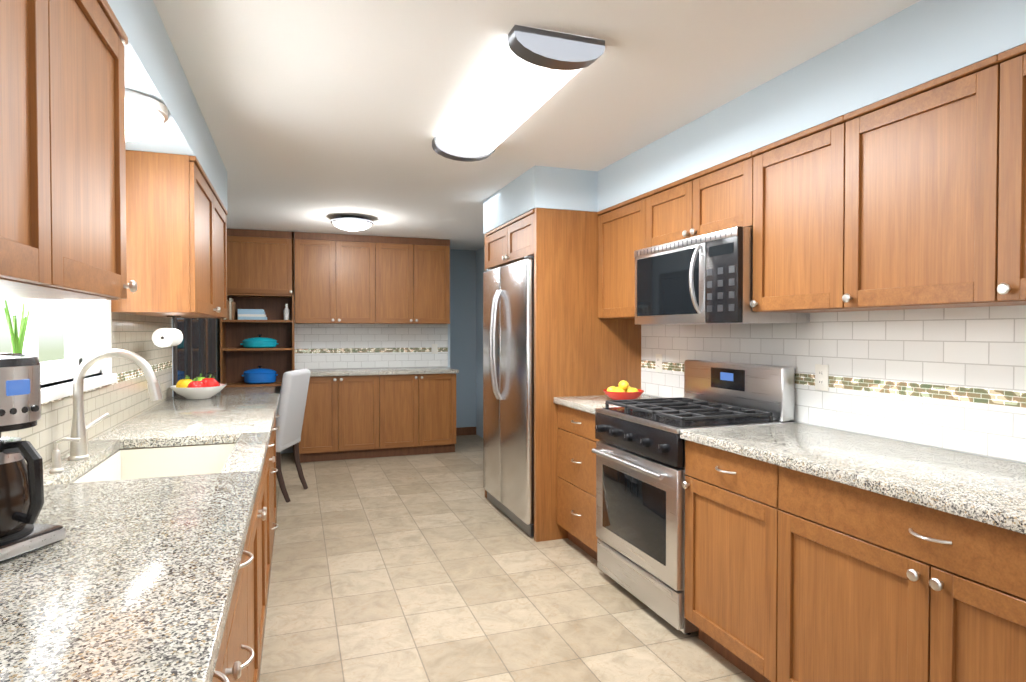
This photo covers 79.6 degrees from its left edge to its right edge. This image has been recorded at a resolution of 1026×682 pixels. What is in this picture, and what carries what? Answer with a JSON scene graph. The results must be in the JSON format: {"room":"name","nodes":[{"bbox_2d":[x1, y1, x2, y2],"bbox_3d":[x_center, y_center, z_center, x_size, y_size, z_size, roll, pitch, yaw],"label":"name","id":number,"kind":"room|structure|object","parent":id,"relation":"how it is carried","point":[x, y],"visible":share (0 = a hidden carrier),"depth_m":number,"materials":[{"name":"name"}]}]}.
{"room":"kitchen","nodes":[
{"label":"kitchen","id":0,"kind":"room"},
{"bbox_2d":[41,300,219,396],"bbox_3d":[-1.681,0.111,2.332,0.120,2.360,9.940,0,1,-19],"label":"wall","id":1,"kind":"structure","parent":0,"point":[217,352],"depth_m":6.17,"materials":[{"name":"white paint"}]},
{"bbox_2d":[0,0,75,295],"bbox_3d":[-0.905,-0.439,0.810,0.328,0.688,0.650,0,1,-19],"label":"upper cabinet","id":2,"kind":"object","parent":1,"relation":"attached to","point":[62,164],"depth_m":1.07,"materials":[{"name":"brown wood"}]},
{"bbox_2d":[0,0,135,299],"bbox_3d":[-1.071,-0.446,1.281,0.328,0.688,0.590,0,1,-19],"label":"upper cabinet","id":3,"kind":"object","parent":1,"relation":"attached to","point":[98,37],"depth_m":1.43,"materials":[{"name":"brown wood"}]},
{"bbox_2d":[21,298,116,403],"bbox_3d":[-1.558,-0.287,2.030,0.154,0.945,1.170,0,1,-19],"label":"window","id":4,"kind":"structure","parent":1,"relation":"in","point":[87,329],"depth_m":2.43,"materials":[{"name":"white glass"}]},
{"bbox_2d":[4,300,29,353],"bbox_3d":[-1.381,0.020,1.716,0.030,0.261,0.139,0,1,-19],"label":"potted plant","id":5,"kind":"object","parent":4,"relation":"on","point":[17,342],"visible":0.56,"depth_m":1.70,"materials":[{"name":"green plant"}]},
{"bbox_2d":[1,312,171,465],"bbox_3d":[-1.138,0.142,0.987,0.008,0.520,6.200,0,1,-19],"label":"wall tile","id":6,"kind":"structure","parent":1,"relation":"attached to","point":[125,397],"depth_m":2.73,"materials":[{"name":"white tile"}]},
{"bbox_2d":[111,150,218,317],"bbox_3d":[-1.678,-0.474,3.000,0.328,0.688,0.735,0,1,-19],"label":"upper cabinet","id":7,"kind":"object","parent":1,"relation":"attached to","point":[176,232],"depth_m":2.68,"materials":[{"name":"brown wood"}]},
{"bbox_2d":[152,316,182,346],"bbox_3d":[-1.766,-0.051,3.158,0.094,0.161,0.320,0,1,-19],"label":"paper towel holder","id":8,"kind":"object","parent":7,"relation":"attached to","point":[166,337],"visible":1,"depth_m":3.02,"materials":[{"name":"white paper"}]},
{"bbox_2d":[173,318,215,396],"bbox_3d":[-2.583,-0.202,4.994,0.074,1.180,2.170,0,1,-19],"label":"window","id":9,"kind":"structure","parent":1,"relation":"in","point":[194,353],"depth_m":4.99,"materials":[{"name":"black glass"}]},
{"bbox_2d":[219,198,227,317],"bbox_3d":[-1.882,-0.484,3.579,0.328,0.688,0.736,0,1,-19],"label":"upper cabinet","id":10,"kind":"object","parent":1,"relation":"attached to","point":[223,212],"depth_m":3.84,"materials":[{"name":"brown wood"}]},
{"bbox_2d":[275,286,449,453],"bbox_3d":[-1.990,0.034,7.100,2.470,2.360,0.500,0,1,-19],"label":"wall","id":11,"kind":"structure","parent":0,"point":[289,449],"depth_m":6.70,"materials":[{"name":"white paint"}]},
{"bbox_2d":[294,232,381,323],"bbox_3d":[-1.901,-0.663,6.677,0.885,0.945,0.328,0,1,-19],"label":"upper cabinet","id":12,"kind":"object","parent":11,"relation":"attached to","point":[350,279],"depth_m":6.52,"materials":[{"name":"brown wood"}]},
{"bbox_2d":[294,322,447,369],"bbox_3d":[-1.590,0.046,6.973,1.740,0.520,0.008,0,1,-19],"label":"wall tile","id":13,"kind":"structure","parent":11,"relation":"attached to","point":[331,346],"depth_m":6.96,"materials":[{"name":"white tile"}]},
{"bbox_2d":[432,344,437,353],"bbox_3d":[-0.918,0.092,7.202,0.070,0.114,0.006,0,1,-19],"label":"electrical outlet","id":14,"kind":"object","parent":13,"relation":"attached to","point":[434,348],"visible":1,"depth_m":7.20,"materials":[{"name":"white plastic"}]},
{"bbox_2d":[382,236,449,323],"bbox_3d":[-1.179,-0.667,6.932,0.885,0.945,0.328,0,1,-19],"label":"upper cabinet","id":15,"kind":"object","parent":11,"relation":"attached to","point":[415,271],"depth_m":6.80,"materials":[{"name":"brown wood"}]},
{"bbox_2d":[450,249,475,427],"bbox_3d":[-0.792,0.021,7.852,0.630,2.360,0.120,0,1,-19],"label":"wall","id":16,"kind":"structure","parent":0,"point":[463,312],"depth_m":7.85,"materials":[{"name":"blue paint"}]},
{"bbox_2d":[456,427,475,435],"bbox_3d":[-0.690,1.152,7.835,0.460,0.100,0.015,0,1,-19],"label":"baseboard","id":17,"kind":"structure","parent":16,"relation":"attached to","point":[465,430],"depth_m":7.86,"materials":[{"name":"brown wood"}]},
{"bbox_2d":[258,435,754,681],"bbox_3d":[-0.242,1.332,2.860,3.170,0.100,9.940,0,1,-19],"label":"floor","id":18,"kind":"structure","parent":0,"point":[437,567],"depth_m":3.08,"materials":[{"name":"tile"}]},
{"bbox_2d":[119,436,274,649],"bbox_3d":[-1.438,0.849,2.774,0.616,0.870,0.551,0,1,-19],"label":"base cabinet","id":19,"kind":"object","parent":18,"relation":"on","point":[264,512],"depth_m":2.59,"materials":[{"name":"brown wood"}]},
{"bbox_2d":[212,587,234,681],"bbox_3d":[-0.748,0.880,0.818,0.616,0.870,0.600,0,1,-19],"label":"base cabinet","id":20,"kind":"object","parent":18,"relation":"on","point":[224,671],"depth_m":1.20,"materials":[{"name":"brown wood"}]},
{"bbox_2d":[235,503,254,681],"bbox_3d":[-0.934,0.872,1.345,0.616,0.870,0.641,0,1,-19],"label":"base cabinet","id":21,"kind":"object","parent":18,"relation":"on","point":[239,656],"depth_m":1.62,"materials":[{"name":"brown wood"}]},
{"bbox_2d":[216,386,275,394],"bbox_3d":[-2.355,0.863,5.300,0.572,0.760,2.673,0,1,-19],"label":"desk","id":22,"kind":"object","parent":18,"relation":"on","point":[247,390],"visible":0.08,"depth_m":5.89,"materials":[{"name":"stone"}]},
{"bbox_2d":[220,228,294,387],"bbox_3d":[-2.648,-0.334,6.404,0.701,1.594,0.356,0,1,-19],"label":"open shelf cabinet","id":23,"kind":"object","parent":22,"relation":"on","point":[260,269],"visible":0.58,"depth_m":6.36,"materials":[{"name":"brown wood"}]},
{"bbox_2d":[224,298,289,319],"bbox_3d":[-2.653,-0.329,6.397,0.626,0.220,0.230,0,1,-19],"label":"books","id":24,"kind":"object","parent":23,"relation":"in","point":[251,314],"visible":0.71,"depth_m":6.26,"materials":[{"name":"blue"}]},
{"bbox_2d":[241,366,277,383],"bbox_3d":[-2.640,0.349,6.423,0.350,0.182,0.285,0,1,-19],"label":"casserole dish","id":25,"kind":"object","parent":23,"relation":"in","point":[259,375],"visible":1,"depth_m":6.32,"materials":[{"name":"blue ceramic"}]},
{"bbox_2d":[240,335,278,347],"bbox_3d":[-2.640,0.002,6.418,0.368,0.139,0.302,0,1,-19],"label":"casserole dish","id":26,"kind":"object","parent":23,"relation":"in","point":[260,342],"visible":1,"depth_m":6.31,"materials":[{"name":"teal ceramic"}]},
{"bbox_2d":[271,420,274,505],"bbox_3d":[-1.618,0.840,3.284,0.616,0.870,0.650,0,1,-19],"label":"base cabinet","id":27,"kind":"object","parent":18,"relation":"on","point":[273,429],"depth_m":3.53,"materials":[{"name":"brown wood"}]},
{"bbox_2d":[275,414,278,528],"bbox_3d":[-1.796,0.832,3.788,0.616,0.870,0.540,0,1,-19],"label":"base cabinet","id":28,"kind":"object","parent":18,"relation":"on","point":[276,525],"depth_m":4.07,"materials":[{"name":"brown wood"}]},
{"bbox_2d":[0,393,279,681],"bbox_3d":[-0.889,0.516,1.250,0.642,0.235,5.920,0,1,-19],"label":"countertop","id":29,"kind":"structure","parent":28,"relation":"on","point":[132,576],"depth_m":1.16,"materials":[{"name":"stone"}]},
{"bbox_2d":[0,353,65,562],"bbox_3d":[-0.996,0.212,1.151,0.279,0.373,0.181,0,1,13],"label":"coffee maker","id":30,"kind":"object","parent":29,"relation":"on","point":[22,532],"visible":1,"depth_m":1.13,"materials":[{"name":"black plastic"}]},
{"bbox_2d":[49,348,162,472],"bbox_3d":[-1.294,0.205,1.975,0.274,0.359,0.282,0,1,-19],"label":"faucet","id":31,"kind":"object","parent":29,"relation":"on","point":[80,428],"visible":1,"depth_m":2.01,"materials":[{"name":"silver metal"}]},
{"bbox_2d":[170,373,225,398],"bbox_3d":[-1.955,0.280,3.829,0.316,0.150,0.316,0,1,-19],"label":"fruit bowl","id":32,"kind":"object","parent":29,"relation":"on","point":[199,387],"visible":1,"depth_m":3.74,"materials":[{"name":"white ceramic"}]},
{"bbox_2d":[276,369,309,502],"bbox_3d":[-1.979,0.745,4.979,0.548,1.020,0.470,0,1,1],"label":"chair","id":33,"kind":"object","parent":18,"relation":"on","point":[292,399],"visible":0.58,"depth_m":4.86,"materials":[{"name":"white fabric"}]},
{"bbox_2d":[299,375,386,462],"bbox_3d":[-1.853,0.787,6.565,0.885,0.870,0.617,0,1,-19],"label":"base cabinet","id":34,"kind":"object","parent":18,"relation":"on","point":[359,417],"depth_m":6.30,"materials":[{"name":"brown wood"}]},
{"bbox_2d":[387,373,455,456],"bbox_3d":[-1.131,0.783,6.820,0.885,0.870,0.617,0,1,-19],"label":"base cabinet","id":35,"kind":"object","parent":18,"relation":"on","point":[421,408],"depth_m":6.56,"materials":[{"name":"brown wood"}]},
{"bbox_2d":[297,367,458,376],"bbox_3d":[-1.478,0.329,6.674,1.670,0.038,0.636,0,1,-19],"label":"countertop","id":36,"kind":"structure","parent":35,"relation":"on","point":[376,371],"depth_m":6.53,"materials":[{"name":"stone"}]},
{"bbox_2d":[483,255,533,536],"bbox_3d":[0.259,0.352,4.484,0.843,1.808,0.980,0,1,-19],"label":"refrigerator","id":37,"kind":"object","parent":18,"relation":"on","point":[508,388],"visible":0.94,"depth_m":4.21,"materials":[{"name":"silver metal"}]},
{"bbox_2d":[485,208,640,541],"bbox_3d":[0.304,0.206,4.508,0.786,2.098,1.120,0,1,-19],"label":"surround","id":38,"kind":"object","parent":18,"relation":"on","point":[581,348],"visible":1,"depth_m":3.93,"materials":[{"name":"brown wood"}]},
{"bbox_2d":[557,404,600,559],"bbox_3d":[0.652,0.833,3.730,0.650,0.870,0.595,0,1,-19],"label":"base cabinet","id":39,"kind":"object","parent":18,"relation":"on","point":[576,482],"visible":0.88,"depth_m":3.64,"materials":[{"name":"brown wood"}]},
{"bbox_2d":[554,394,660,413],"bbox_3d":[0.654,0.377,3.723,0.635,0.038,0.595,0,1,-19],"label":"countertop","id":40,"kind":"structure","parent":39,"relation":"on","point":[589,404],"depth_m":3.71,"materials":[{"name":"stone"}]},
{"bbox_2d":[602,380,643,399],"bbox_3d":[0.661,0.296,3.692,0.250,0.122,0.250,0,1,-19],"label":"lemon bowl","id":41,"kind":"object","parent":40,"relation":"on","point":[624,390],"visible":0.96,"depth_m":3.63,"materials":[{"name":"red ceramic"}]},
{"bbox_2d":[592,360,794,634],"bbox_3d":[0.846,0.696,3.074,0.687,1.165,0.760,0,1,-19],"label":"range","id":42,"kind":"object","parent":18,"relation":"on","point":[639,451],"visible":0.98,"depth_m":2.91,"materials":[{"name":"silver metal"}]},
{"bbox_2d":[682,440,757,681],"bbox_3d":[1.122,0.854,2.451,0.616,0.870,0.597,0,1,-19],"label":"base cabinet","id":43,"kind":"object","parent":18,"relation":"on","point":[720,486],"depth_m":2.41,"materials":[{"name":"brown wood"}]},
{"bbox_2d":[680,422,1025,533],"bbox_3d":[1.626,0.421,0.968,0.635,0.038,3.717,0,1,-19],"label":"countertop","id":44,"kind":"structure","parent":43,"relation":"on","point":[987,490],"depth_m":1.93,"materials":[{"name":"stone"}]},
{"bbox_2d":[758,460,1025,681],"bbox_3d":[1.371,0.865,1.746,0.616,0.870,1.140,0,1,-19],"label":"base cabinet","id":45,"kind":"object","parent":18,"relation":"on","point":[791,575],"depth_m":1.76,"materials":[{"name":"brown wood"}]},
{"bbox_2d":[153,0,920,249],"bbox_3d":[-0.242,-1.127,2.820,3.170,0.100,9.940,0,1,-19],"label":"ceiling","id":46,"kind":"structure","parent":0,"point":[319,115],"depth_m":2.58,"materials":[{"name":"white paint"}]},
{"bbox_2d":[107,0,226,209],"bbox_3d":[-0.934,-0.916,0.882,0.335,0.260,6.500,0,1,-19],"label":"soffit","id":47,"kind":"structure","parent":46,"relation":"attached to","point":[153,68],"depth_m":2.20,"materials":[{"name":"blue paint"}]},
{"bbox_2d":[125,89,167,140],"bbox_3d":[-1.351,-0.745,2.074,0.330,0.118,0.330,0,1,-19],"label":"light","id":48,"kind":"object","parent":47,"relation":"attached to","point":[146,116],"visible":0.42,"depth_m":2.04,"materials":[{"name":"white glass"}]},
{"bbox_2d":[331,216,373,230],"bbox_3d":[-1.460,-1.063,5.594,0.380,0.116,0.380,0,1,-19],"label":"round ceiling light","id":49,"kind":"object","parent":46,"relation":"attached to","point":[353,223],"visible":1,"depth_m":5.49,"materials":[{"name":"white glass"}]},
{"bbox_2d":[432,25,604,161],"bbox_3d":[-0.056,-1.027,2.760,0.340,0.096,1.340,0,1,-19],"label":"fluorescent ceiling light","id":50,"kind":"object","parent":46,"relation":"attached to","point":[528,72],"visible":1,"depth_m":2.43,"materials":[{"name":"white plastic"}]},
{"bbox_2d":[483,0,1025,233],"bbox_3d":[1.258,-0.931,1.815,0.770,0.260,6.800,0,1,-19],"label":"soffit","id":51,"kind":"structure","parent":46,"relation":"attached to","point":[918,43],"depth_m":2.37,"materials":[{"name":"blue paint"}]},
{"bbox_2d":[476,247,1025,463],"bbox_3d":[1.196,0.094,3.347,0.120,2.360,9.940,0,1,-19],"label":"wall","id":52,"kind":"structure","parent":0,"point":[480,260],"depth_m":7.73,"materials":[{"name":"blue paint"}]},
{"bbox_2d":[597,193,644,318],"bbox_3d":[0.801,-0.487,3.771,0.328,0.688,0.576,0,1,-19],"label":"upper cabinet","id":53,"kind":"object","parent":52,"relation":"attached to","point":[621,226],"depth_m":3.74,"materials":[{"name":"brown wood"}]},
{"bbox_2d":[645,151,752,247],"bbox_3d":[1.039,-0.661,3.094,0.328,0.318,0.854,0,1,-19],"label":"upper cabinet","id":54,"kind":"object","parent":52,"relation":"attached to","point":[718,197],"depth_m":2.97,"materials":[{"name":"brown wood"}]},
{"bbox_2d":[634,226,809,324],"bbox_3d":[0.974,-0.291,3.077,0.464,0.410,0.844,0,1,-19],"label":"microwave","id":55,"kind":"object","parent":54,"relation":"attached to","point":[705,279],"visible":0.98,"depth_m":2.84,"materials":[{"name":"silver metal"}]},
{"bbox_2d":[750,122,824,312],"bbox_3d":[1.269,-0.465,2.445,0.328,0.688,0.529,0,1,-19],"label":"upper cabinet","id":56,"kind":"object","parent":52,"relation":"attached to","point":[789,172],"depth_m":2.45,"materials":[{"name":"brown wood"}]},
{"bbox_2d":[641,305,1025,462],"bbox_3d":[1.754,0.133,1.572,0.008,0.520,5.380,0,1,-19],"label":"wall tile","id":57,"kind":"structure","parent":52,"relation":"attached to","point":[954,379],"depth_m":2.37,"materials":[{"name":"white tile"}]},
{"bbox_2d":[656,354,661,371],"bbox_3d":[0.923,0.140,3.899,0.008,0.114,0.070,0,1,-19],"label":"electrical outlet","id":58,"kind":"object","parent":57,"relation":"attached to","point":[658,362],"visible":1,"depth_m":3.89,"materials":[{"name":"white plastic"}]},
{"bbox_2d":[815,364,828,390],"bbox_3d":[1.349,0.160,2.692,0.008,0.114,0.070,0,1,-19],"label":"electrical outlet","id":59,"kind":"object","parent":57,"relation":"attached to","point":[821,377],"visible":1,"depth_m":2.69,"materials":[{"name":"white plastic"}]},
{"bbox_2d":[821,66,968,311],"bbox_3d":[1.421,-0.458,2.013,0.328,0.688,0.631,0,1,-19],"label":"upper cabinet","id":60,"kind":"object","parent":52,"relation":"attached to","point":[913,197],"depth_m":2.01,"materials":[{"name":"brown wood"}]},
{"bbox_2d":[965,43,1025,306],"bbox_3d":[1.591,-0.450,1.532,0.328,0.688,0.631,0,1,-19],"label":"upper cabinet","id":61,"kind":"object","parent":52,"relation":"attached to","point":[995,88],"depth_m":1.72,"materials":[{"name":"brown wood"}]},
{"label":"outside","id":62,"kind":"structure","parent":0,"visible":0},
{"bbox_2d":[0,298,64,361],"bbox_3d":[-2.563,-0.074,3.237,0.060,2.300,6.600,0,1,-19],"label":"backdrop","id":63,"kind":"structure","parent":62,"point":[50,329],"depth_m":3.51,"materials":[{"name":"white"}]}
]}

